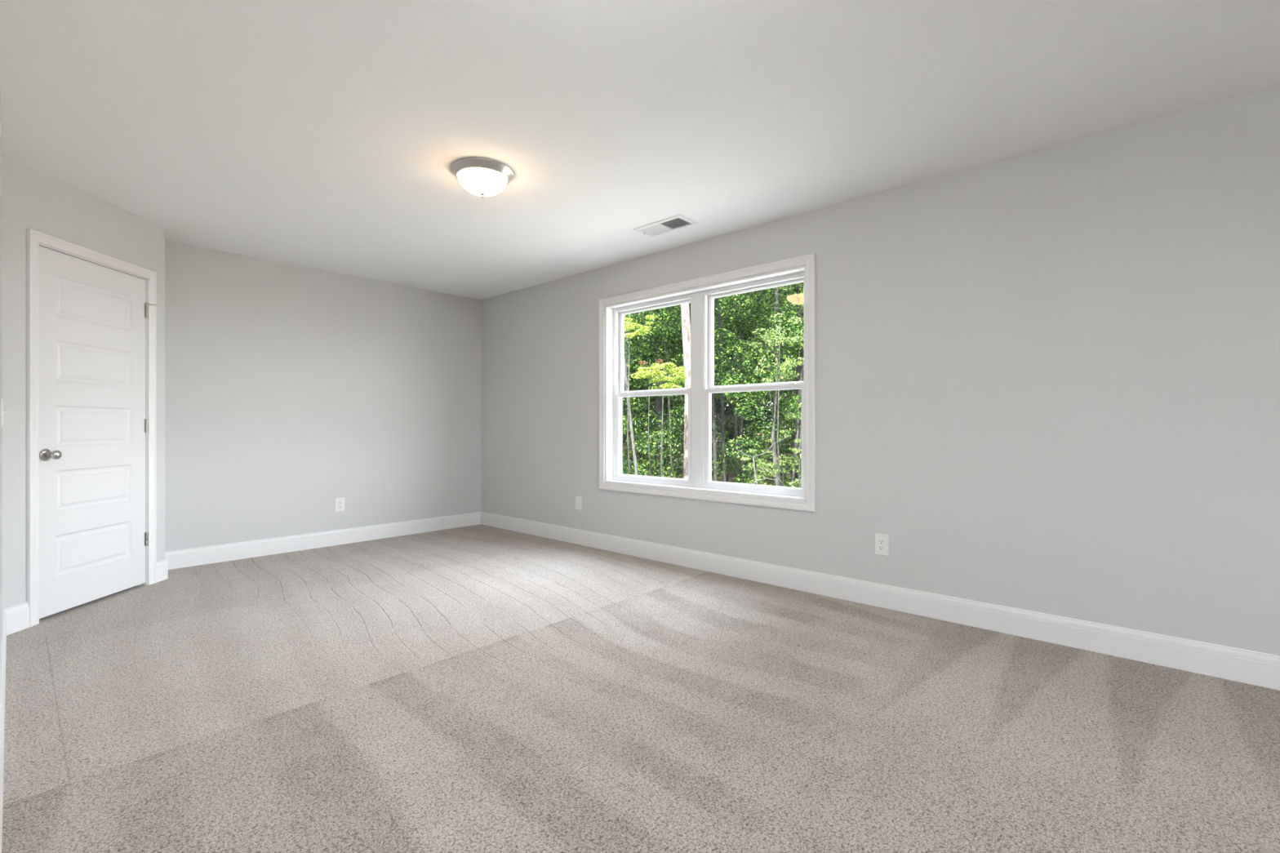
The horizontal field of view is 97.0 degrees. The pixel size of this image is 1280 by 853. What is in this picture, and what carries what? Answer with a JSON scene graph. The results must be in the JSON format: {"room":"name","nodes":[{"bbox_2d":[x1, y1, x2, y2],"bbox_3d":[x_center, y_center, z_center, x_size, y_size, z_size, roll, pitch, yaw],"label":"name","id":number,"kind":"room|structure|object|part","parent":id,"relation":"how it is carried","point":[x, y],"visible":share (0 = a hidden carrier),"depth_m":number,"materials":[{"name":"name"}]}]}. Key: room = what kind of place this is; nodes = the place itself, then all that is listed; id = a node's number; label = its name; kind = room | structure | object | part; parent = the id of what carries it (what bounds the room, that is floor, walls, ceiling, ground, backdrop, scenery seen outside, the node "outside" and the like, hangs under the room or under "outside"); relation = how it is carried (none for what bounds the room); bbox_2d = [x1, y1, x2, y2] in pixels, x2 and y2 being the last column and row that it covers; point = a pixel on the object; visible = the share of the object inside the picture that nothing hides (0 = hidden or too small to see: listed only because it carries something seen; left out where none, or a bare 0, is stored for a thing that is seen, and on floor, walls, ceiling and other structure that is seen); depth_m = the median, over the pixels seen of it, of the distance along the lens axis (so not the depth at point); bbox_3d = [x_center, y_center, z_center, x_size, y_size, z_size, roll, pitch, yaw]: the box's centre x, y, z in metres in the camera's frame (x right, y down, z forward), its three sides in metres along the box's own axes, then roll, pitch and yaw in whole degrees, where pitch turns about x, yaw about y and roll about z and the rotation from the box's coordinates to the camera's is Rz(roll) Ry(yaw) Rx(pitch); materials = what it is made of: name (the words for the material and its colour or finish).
{"room":"empty bedroom","nodes":[
{"label":"empty bedroom","id":0,"kind":"room"},
{"bbox_2d":[0,97,2,647],"bbox_3d":[-2.640,-0.159,2.236,3.915,2.440,0.150,0,0,42],"label":"wall","id":1,"kind":"structure","parent":0,"point":[1,148],"depth_m":2.57,"materials":[{"name":"grey paint"}]},
{"bbox_2d":[0,608,6,852],"bbox_3d":[-2.178,0.994,1.930,2.820,0.135,0.014,0,0,42],"label":"baseboard","id":2,"kind":"structure","parent":1,"relation":"attached to","point":[3,633],"depth_m":1.95,"materials":[{"name":"white paint"}]},
{"bbox_2d":[0,398,8,426],"bbox_3d":[-2.833,-0.061,2.526,0.080,0.125,0.024,0,0,42],"label":"light switch","id":3,"kind":"object","parent":1,"relation":"attached to","point":[2,411],"visible":1,"depth_m":2.49,"materials":[{"name":"white plastic"}]},
{"bbox_3d":[-2.838,-0.061,2.519,0.080,0.125,0.007,0,0,42],"label":"plate","id":4,"kind":"part","parent":3,"relation":"part of","materials":[{"name":"white plastic"}]},
{"bbox_2d":[4,601,29,635],"bbox_3d":[-3.228,0.994,2.929,0.014,0.135,0.121,0,0,-4],"label":"baseboard","id":5,"kind":"structure","parent":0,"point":[17,615],"depth_m":2.93,"materials":[{"name":"white paint"}]},
{"bbox_2d":[2,154,164,608],"bbox_3d":[-3.323,-0.159,3.401,0.110,2.440,1.076,0,0,-4],"label":"wall","id":6,"kind":"structure","parent":0,"point":[33,199],"depth_m":2.98,"materials":[{"name":"grey paint"}]},
{"bbox_2d":[26,228,158,627],"bbox_3d":[-3.288,0.008,3.415,0.182,2.106,0.855,0,0,-4],"label":"door","id":7,"kind":"structure","parent":6,"relation":"in","point":[91,315],"depth_m":3.33,"materials":[{"name":"white paint"}]},
{"bbox_3d":[-3.243,0.155,3.094,0.013,0.067,0.067,0,0,-4],"label":"handle","id":8,"kind":"part","parent":7,"relation":"part of","materials":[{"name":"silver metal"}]},
{"bbox_3d":[-3.207,0.155,3.097,0.065,0.051,0.051,0,0,-4],"label":"knob","id":9,"kind":"part","parent":7,"relation":"part of","materials":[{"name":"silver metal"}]},
{"bbox_2d":[156,559,168,582],"bbox_3d":[-3.295,0.994,3.896,0.014,0.135,0.104,0,0,-4],"label":"baseboard","id":10,"kind":"structure","parent":6,"relation":"attached to","point":[162,566],"depth_m":3.90,"materials":[{"name":"white paint"}]},
{"bbox_2d":[164,240,480,551],"bbox_3d":[-2.994,-0.159,4.880,0.150,2.440,3.607,0,0,42],"label":"wall","id":11,"kind":"structure","parent":0,"point":[291,390],"depth_m":4.90,"materials":[{"name":"grey paint"}]},
{"bbox_2d":[164,511,480,569],"bbox_3d":[-2.632,0.994,5.158,0.014,0.135,2.710,0,0,42],"label":"baseboard","id":12,"kind":"structure","parent":11,"relation":"attached to","point":[180,558],"depth_m":4.89,"materials":[{"name":"white paint"}]},
{"bbox_2d":[334,497,344,512],"bbox_3d":[-2.697,0.704,5.090,0.009,0.125,0.080,0,0,42],"label":"power outlet","id":13,"kind":"object","parent":11,"relation":"attached to","point":[339,502],"visible":1,"depth_m":5.09,"materials":[{"name":"white plastic"}]},
{"bbox_2d":[337,501,342,508],"bbox_3d":[-2.696,0.704,5.089,0.004,0.067,0.033,0,0,42],"label":"receptacle","id":14,"kind":"object","parent":13,"relation":"attached to","point":[340,503],"depth_m":5.09,"materials":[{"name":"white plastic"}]},
{"bbox_2d":[0,0,1279,299],"bbox_3d":[0.167,-1.439,1.093,9.915,0.120,5.347,0,0,42],"label":"ceiling","id":15,"kind":"structure","parent":0,"point":[323,135],"depth_m":2.38,"materials":[{"name":"white paint"}]},
{"bbox_2d":[450,157,514,197],"bbox_3d":[-0.851,-1.308,3.060,0.331,0.143,0.331,0,0,42],"label":"ceiling light","id":16,"kind":"object","parent":15,"relation":"attached to","point":[480,176],"visible":1,"depth_m":2.97,"materials":[{"name":"white glass"}]},
{"bbox_3d":[-0.851,-1.300,3.060,0.258,0.086,0.258,0,0,42],"label":"lamp shade","id":17,"kind":"part","parent":16,"relation":"part of","materials":[{"name":"white glass"}]},
{"bbox_2d":[633,213,697,236],"bbox_3d":[0.173,-1.371,3.892,0.410,0.016,0.204,0,0,42],"label":"ceiling vent","id":18,"kind":"object","parent":15,"relation":"in","point":[678,221],"visible":1,"depth_m":3.88,"materials":[{"name":"white metal"}]},
{"bbox_2d":[1,524,1279,852],"bbox_3d":[0.167,1.101,1.093,9.915,0.080,5.347,0,0,42],"label":"floor","id":19,"kind":"structure","parent":0,"point":[480,688],"depth_m":2.04,"materials":[{"name":"beige carpet"}]},
{"bbox_2d":[480,84,1279,655],"bbox_3d":[1.899,-0.159,3.016,9.915,2.440,0.170,0,0,42],"label":"wall","id":20,"kind":"structure","parent":0,"point":[1050,376],"depth_m":2.87,"materials":[{"name":"grey paint"}]},
{"bbox_2d":[575,496,581,511],"bbox_3d":[-0.557,0.694,5.108,0.080,0.125,0.008,0,0,42],"label":"wall jack","id":21,"kind":"object","parent":20,"relation":"attached to","point":[578,499],"visible":1,"depth_m":5.10,"materials":[{"name":"white plastic"}]},
{"bbox_2d":[576,499,579,507],"bbox_3d":[-0.559,0.694,5.106,0.033,0.067,0.004,0,0,42],"label":"receptacle","id":22,"kind":"object","parent":21,"relation":"attached to","point":[577,500],"depth_m":5.10,"materials":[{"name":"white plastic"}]},
{"bbox_2d":[599,253,815,511],"bbox_3d":[0.435,-0.279,4.319,1.966,1.641,0.183,0,0,42],"label":"window","id":23,"kind":"structure","parent":20,"relation":"in","point":[701,299],"depth_m":4.29,"materials":[{"name":"white paint"}]},
{"bbox_3d":[0.117,-0.279,4.671,0.876,1.496,0.085,0,0,42],"label":"frame","id":24,"kind":"part","parent":23,"relation":"part of","materials":[{"name":"white plastic"}]},
{"bbox_3d":[0.104,0.082,4.657,0.802,0.731,0.028,0,0,42],"label":"sash","id":25,"kind":"part","parent":23,"relation":"part of","materials":[{"name":"white plastic"}]},
{"bbox_3d":[0.128,-0.629,4.683,0.802,0.736,0.026,0,0,42],"label":"sash","id":26,"kind":"part","parent":23,"relation":"part of","materials":[{"name":"white plastic"}]},
{"bbox_3d":[0.819,-0.279,4.039,0.876,1.496,0.085,0,0,42],"label":"frame","id":27,"kind":"part","parent":23,"relation":"part of","materials":[{"name":"white plastic"}]},
{"bbox_3d":[0.806,0.082,4.025,0.802,0.731,0.028,0,0,42],"label":"sash","id":28,"kind":"part","parent":23,"relation":"part of","materials":[{"name":"white plastic"}]},
{"bbox_3d":[0.830,-0.629,4.051,0.802,0.736,0.026,0,0,42],"label":"sash","id":29,"kind":"part","parent":23,"relation":"part of","materials":[{"name":"white plastic"}]},
{"bbox_2d":[480,511,1279,690],"bbox_3d":[1.837,0.994,2.948,9.615,0.135,0.014,0,0,42],"label":"baseboard","id":30,"kind":"structure","parent":20,"relation":"attached to","point":[1237,664],"depth_m":3.02,"materials":[{"name":"white paint"}]},
{"bbox_2d":[874,533,888,556],"bbox_3d":[1.419,0.695,3.328,0.080,0.125,0.009,0,0,42],"label":"power outlet","id":31,"kind":"object","parent":20,"relation":"attached to","point":[881,540],"visible":1,"depth_m":3.32,"materials":[{"name":"white plastic"}]},
{"bbox_2d":[878,538,884,551],"bbox_3d":[1.418,0.695,3.326,0.033,0.067,0.004,0,0,42],"label":"receptacle","id":32,"kind":"object","parent":31,"relation":"attached to","point":[881,541],"depth_m":3.32,"materials":[{"name":"white plastic"}]},
{"label":"outside","id":33,"kind":"structure","parent":0,"visible":0},
{"bbox_2d":[622,431,791,486],"bbox_3d":[2.606,1.006,17.838,140.000,2.120,150.000,0,0,42],"label":"ground","id":34,"kind":"structure","parent":33,"point":[731,474],"depth_m":21.05,"materials":[{"name":"green plant"}]},
{"bbox_2d":[623,350,638,475],"bbox_3d":[-1.068,-4.685,11.915,4.001,13.336,4.141,0,0,4],"label":"slender tree","id":35,"kind":"object","parent":34,"relation":"on","point":[624,365],"visible":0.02,"depth_m":11.97,"materials":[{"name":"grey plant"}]},
{"bbox_2d":[622,458,640,475],"bbox_3d":[-0.611,1.302,13.469,1.378,1.202,1.126,0,0,-12],"label":"shrub","id":36,"kind":"object","parent":34,"relation":"on","point":[625,468],"visible":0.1,"depth_m":13.57,"materials":[{"name":"green plant"}]},
{"bbox_2d":[622,444,648,470],"bbox_3d":[-0.133,1.217,18.411,1.687,1.310,1.490,0,0,-42],"label":"shrub","id":37,"kind":"object","parent":34,"relation":"on","point":[624,451],"visible":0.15,"depth_m":18.21,"materials":[{"name":"green plant"}]},
{"bbox_2d":[622,313,657,474],"bbox_3d":[-0.217,0.116,9.016,0.868,4.038,0.802,0,0,36],"label":"sapling","id":38,"kind":"object","parent":34,"relation":"on","point":[627,322],"visible":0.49,"depth_m":9.02,"materials":[{"name":"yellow plant"}]},
{"bbox_2d":[628,386,668,450],"bbox_3d":[0.350,-4.091,35.101,8.845,13.024,7.932,0,0,-21],"label":"tree","id":39,"kind":"object","parent":34,"relation":"on","point":[630,386],"visible":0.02,"depth_m":35.20,"materials":[{"name":"green plant"}]},
{"bbox_2d":[635,359,662,475],"bbox_3d":[0.248,0.219,13.088,0.572,3.580,0.545,0,0,-36],"label":"sapling","id":40,"kind":"object","parent":34,"relation":"on","point":[656,361],"visible":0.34,"depth_m":13.03,"materials":[{"name":"green plant"}]},
{"bbox_2d":[630,361,686,477],"bbox_3d":[0.283,0.569,8.628,0.844,3.149,0.762,0,0,2],"label":"sapling","id":41,"kind":"object","parent":34,"relation":"on","point":[643,371],"visible":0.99,"depth_m":8.51,"materials":[{"name":"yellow plant"}]},
{"bbox_2d":[647,315,672,477],"bbox_3d":[0.274,-3.660,14.650,2.914,11.237,2.867,0,0,-25],"label":"slender tree","id":42,"kind":"object","parent":34,"relation":"on","point":[665,350],"visible":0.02,"depth_m":14.48,"materials":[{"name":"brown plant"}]},
{"bbox_2d":[644,446,683,478],"bbox_3d":[0.759,1.225,16.019,1.632,1.372,1.848,0,0,-9],"label":"shrub","id":43,"kind":"object","parent":34,"relation":"on","point":[673,455],"visible":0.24,"depth_m":15.73,"materials":[{"name":"green plant"}]},
{"bbox_2d":[622,306,724,471],"bbox_3d":[-0.065,-2.951,21.780,6.755,9.960,7.144,0,0,-3],"label":"tree","id":44,"kind":"object","parent":34,"relation":"on","point":[665,401],"visible":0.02,"depth_m":20.25,"materials":[{"name":"green plant"}]},
{"bbox_2d":[680,302,690,479],"bbox_3d":[0.586,-6.679,9.628,5.774,17.483,5.629,0,0,39],"label":"pine tree","id":45,"kind":"object","parent":34,"relation":"on","point":[685,310],"visible":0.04,"depth_m":9.43,"materials":[{"name":"plant"}]},
{"bbox_2d":[622,291,752,479],"bbox_3d":[0.458,-1.918,15.301,5.125,7.999,5.257,0,0,10],"label":"tree","id":46,"kind":"object","parent":34,"relation":"on","point":[673,326],"visible":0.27,"depth_m":14.50,"materials":[{"name":"green plant"}]},
{"bbox_2d":[622,305,759,460],"bbox_3d":[1.927,-3.904,26.644,8.623,12.010,8.023,0,0,-15],"label":"tree","id":47,"kind":"object","parent":34,"relation":"on","point":[714,305],"visible":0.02,"depth_m":25.23,"materials":[{"name":"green plant"}]},
{"bbox_2d":[622,294,768,479],"bbox_3d":[1.334,-2.577,20.479,6.570,9.510,6.172,0,0,17],"label":"tree","id":48,"kind":"object","parent":34,"relation":"on","point":[748,422],"visible":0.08,"depth_m":19.69,"materials":[{"name":"green plant"}]},
{"bbox_2d":[679,393,717,481],"bbox_3d":[1.648,-4.666,13.954,4.845,13.278,4.625,0,0,42],"label":"tree","id":49,"kind":"object","parent":34,"relation":"on","point":[713,421],"visible":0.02,"depth_m":13.96,"materials":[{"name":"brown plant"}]},
{"bbox_2d":[625,290,791,463],"bbox_3d":[2.819,-3.477,23.986,7.531,11.101,7.827,0,0,-36],"label":"tree","id":50,"kind":"object","parent":34,"relation":"on","point":[718,405],"visible":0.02,"depth_m":22.95,"materials":[{"name":"green plant"}]},
{"bbox_2d":[713,297,726,482],"bbox_3d":[2.034,-4.773,14.443,4.619,13.503,4.503,0,0,-1],"label":"tree","id":51,"kind":"object","parent":34,"relation":"on","point":[722,423],"visible":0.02,"depth_m":14.47,"materials":[{"name":"grey plant"}]},
{"bbox_2d":[715,299,739,483],"bbox_3d":[2.666,-4.633,15.521,4.766,13.247,4.274,0,0,20],"label":"slender tree","id":52,"kind":"object","parent":34,"relation":"on","point":[735,418],"visible":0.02,"depth_m":15.47,"materials":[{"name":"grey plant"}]},
{"bbox_2d":[716,293,744,481],"bbox_3d":[2.483,-4.757,15.002,4.753,13.492,4.662,0,0,-24],"label":"tree","id":53,"kind":"object","parent":34,"relation":"on","point":[740,422],"visible":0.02,"depth_m":14.97,"materials":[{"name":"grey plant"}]},
{"bbox_2d":[711,446,764,484],"bbox_3d":[2.442,1.294,15.966,2.162,1.442,1.966,0,0,7],"label":"shrub","id":54,"kind":"object","parent":34,"relation":"on","point":[735,467],"visible":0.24,"depth_m":15.51,"materials":[{"name":"green plant"}]},
{"bbox_2d":[729,442,773,472],"bbox_3d":[4.025,1.185,21.091,1.622,1.284,1.433,0,0,-30],"label":"shrub","id":55,"kind":"object","parent":34,"relation":"on","point":[765,459],"visible":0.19,"depth_m":20.86,"materials":[{"name":"green plant"}]},
{"bbox_2d":[711,340,795,450],"bbox_3d":[5.788,-4.535,34.696,9.454,13.922,8.479,0,0,-25],"label":"tree","id":56,"kind":"object","parent":34,"relation":"on","point":[757,340],"visible":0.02,"depth_m":34.12,"materials":[{"name":"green plant"}]},
{"bbox_2d":[714,282,804,486],"bbox_3d":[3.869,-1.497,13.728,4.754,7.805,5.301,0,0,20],"label":"tree","id":57,"kind":"object","parent":34,"relation":"on","point":[762,294],"visible":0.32,"depth_m":13.27,"materials":[{"name":"green plant"}]},
{"bbox_2d":[715,283,804,478],"bbox_3d":[4.894,-2.145,19.573,5.095,8.481,5.013,0,0,-5],"label":"tree","id":58,"kind":"object","parent":34,"relation":"on","point":[749,338],"visible":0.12,"depth_m":19.19,"materials":[{"name":"green plant"}]},
{"bbox_2d":[718,282,804,458],"bbox_3d":[5.117,-4.066,27.568,8.775,12.241,8.123,0,0,-38],"label":"tree","id":59,"kind":"object","parent":34,"relation":"on","point":[802,282],"visible":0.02,"depth_m":25.60,"materials":[{"name":"green plant"}]},
{"bbox_2d":[737,435,790,486],"bbox_3d":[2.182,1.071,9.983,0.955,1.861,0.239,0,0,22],"label":"sapling","id":60,"kind":"object","parent":34,"relation":"on","point":[753,457],"visible":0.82,"depth_m":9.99,"materials":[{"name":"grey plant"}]},
{"bbox_2d":[743,448,801,487],"bbox_3d":[3.459,1.243,13.595,1.936,1.407,1.710,0,0,12],"label":"shrub","id":61,"kind":"object","parent":34,"relation":"on","point":[765,455],"visible":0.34,"depth_m":13.37,"materials":[{"name":"green plant"}]},
{"bbox_3d":[3.403,1.345,13.488,0.070,1.202,0.076,0,0,42],"label":"stem","id":62,"kind":"part","parent":61,"relation":"part of","materials":[{"name":"plant"}]},
{"bbox_2d":[744,287,804,454],"bbox_3d":[8.410,-3.321,26.762,6.987,11.473,7.791,0,0,41],"label":"tree","id":63,"kind":"object","parent":34,"relation":"on","point":[802,287],"visible":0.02,"depth_m":26.57,"materials":[{"name":"green plant"}]},
{"bbox_2d":[749,312,804,486],"bbox_3d":[2.639,0.010,10.493,1.147,4.159,1.135,0,0,4],"label":"sapling","id":64,"kind":"object","parent":34,"relation":"on","point":[788,364],"visible":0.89,"depth_m":10.51,"materials":[{"name":"green plant"}]},
{"bbox_2d":[756,284,804,452],"bbox_3d":[8.024,-3.369,23.885,6.958,10.687,7.131,0,0,-27],"label":"tree","id":65,"kind":"object","parent":34,"relation":"on","point":[802,308],"visible":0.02,"depth_m":23.78,"materials":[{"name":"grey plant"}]},
{"bbox_2d":[765,323,804,487],"bbox_3d":[4.396,-3.686,13.495,3.849,11.369,3.879,0,0,-18],"label":"tree","id":66,"kind":"object","parent":34,"relation":"on","point":[797,431],"visible":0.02,"depth_m":13.47,"materials":[{"name":"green plant"}]},
{"bbox_2d":[783,402,801,488],"bbox_3d":[3.158,0.808,10.997,0.714,2.548,0.536,0,0,6],"label":"sapling","id":67,"kind":"object","parent":34,"relation":"on","point":[791,414],"visible":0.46,"depth_m":10.92,"materials":[{"name":"green plant"}]},
{"bbox_2d":[784,466,801,488],"bbox_3d":[4.402,1.308,13.468,2.010,1.340,1.827,0,0,3],"label":"shrub","id":68,"kind":"object","parent":34,"relation":"on","point":[801,467],"visible":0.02,"depth_m":13.24,"materials":[{"name":"green plant"}]}
]}

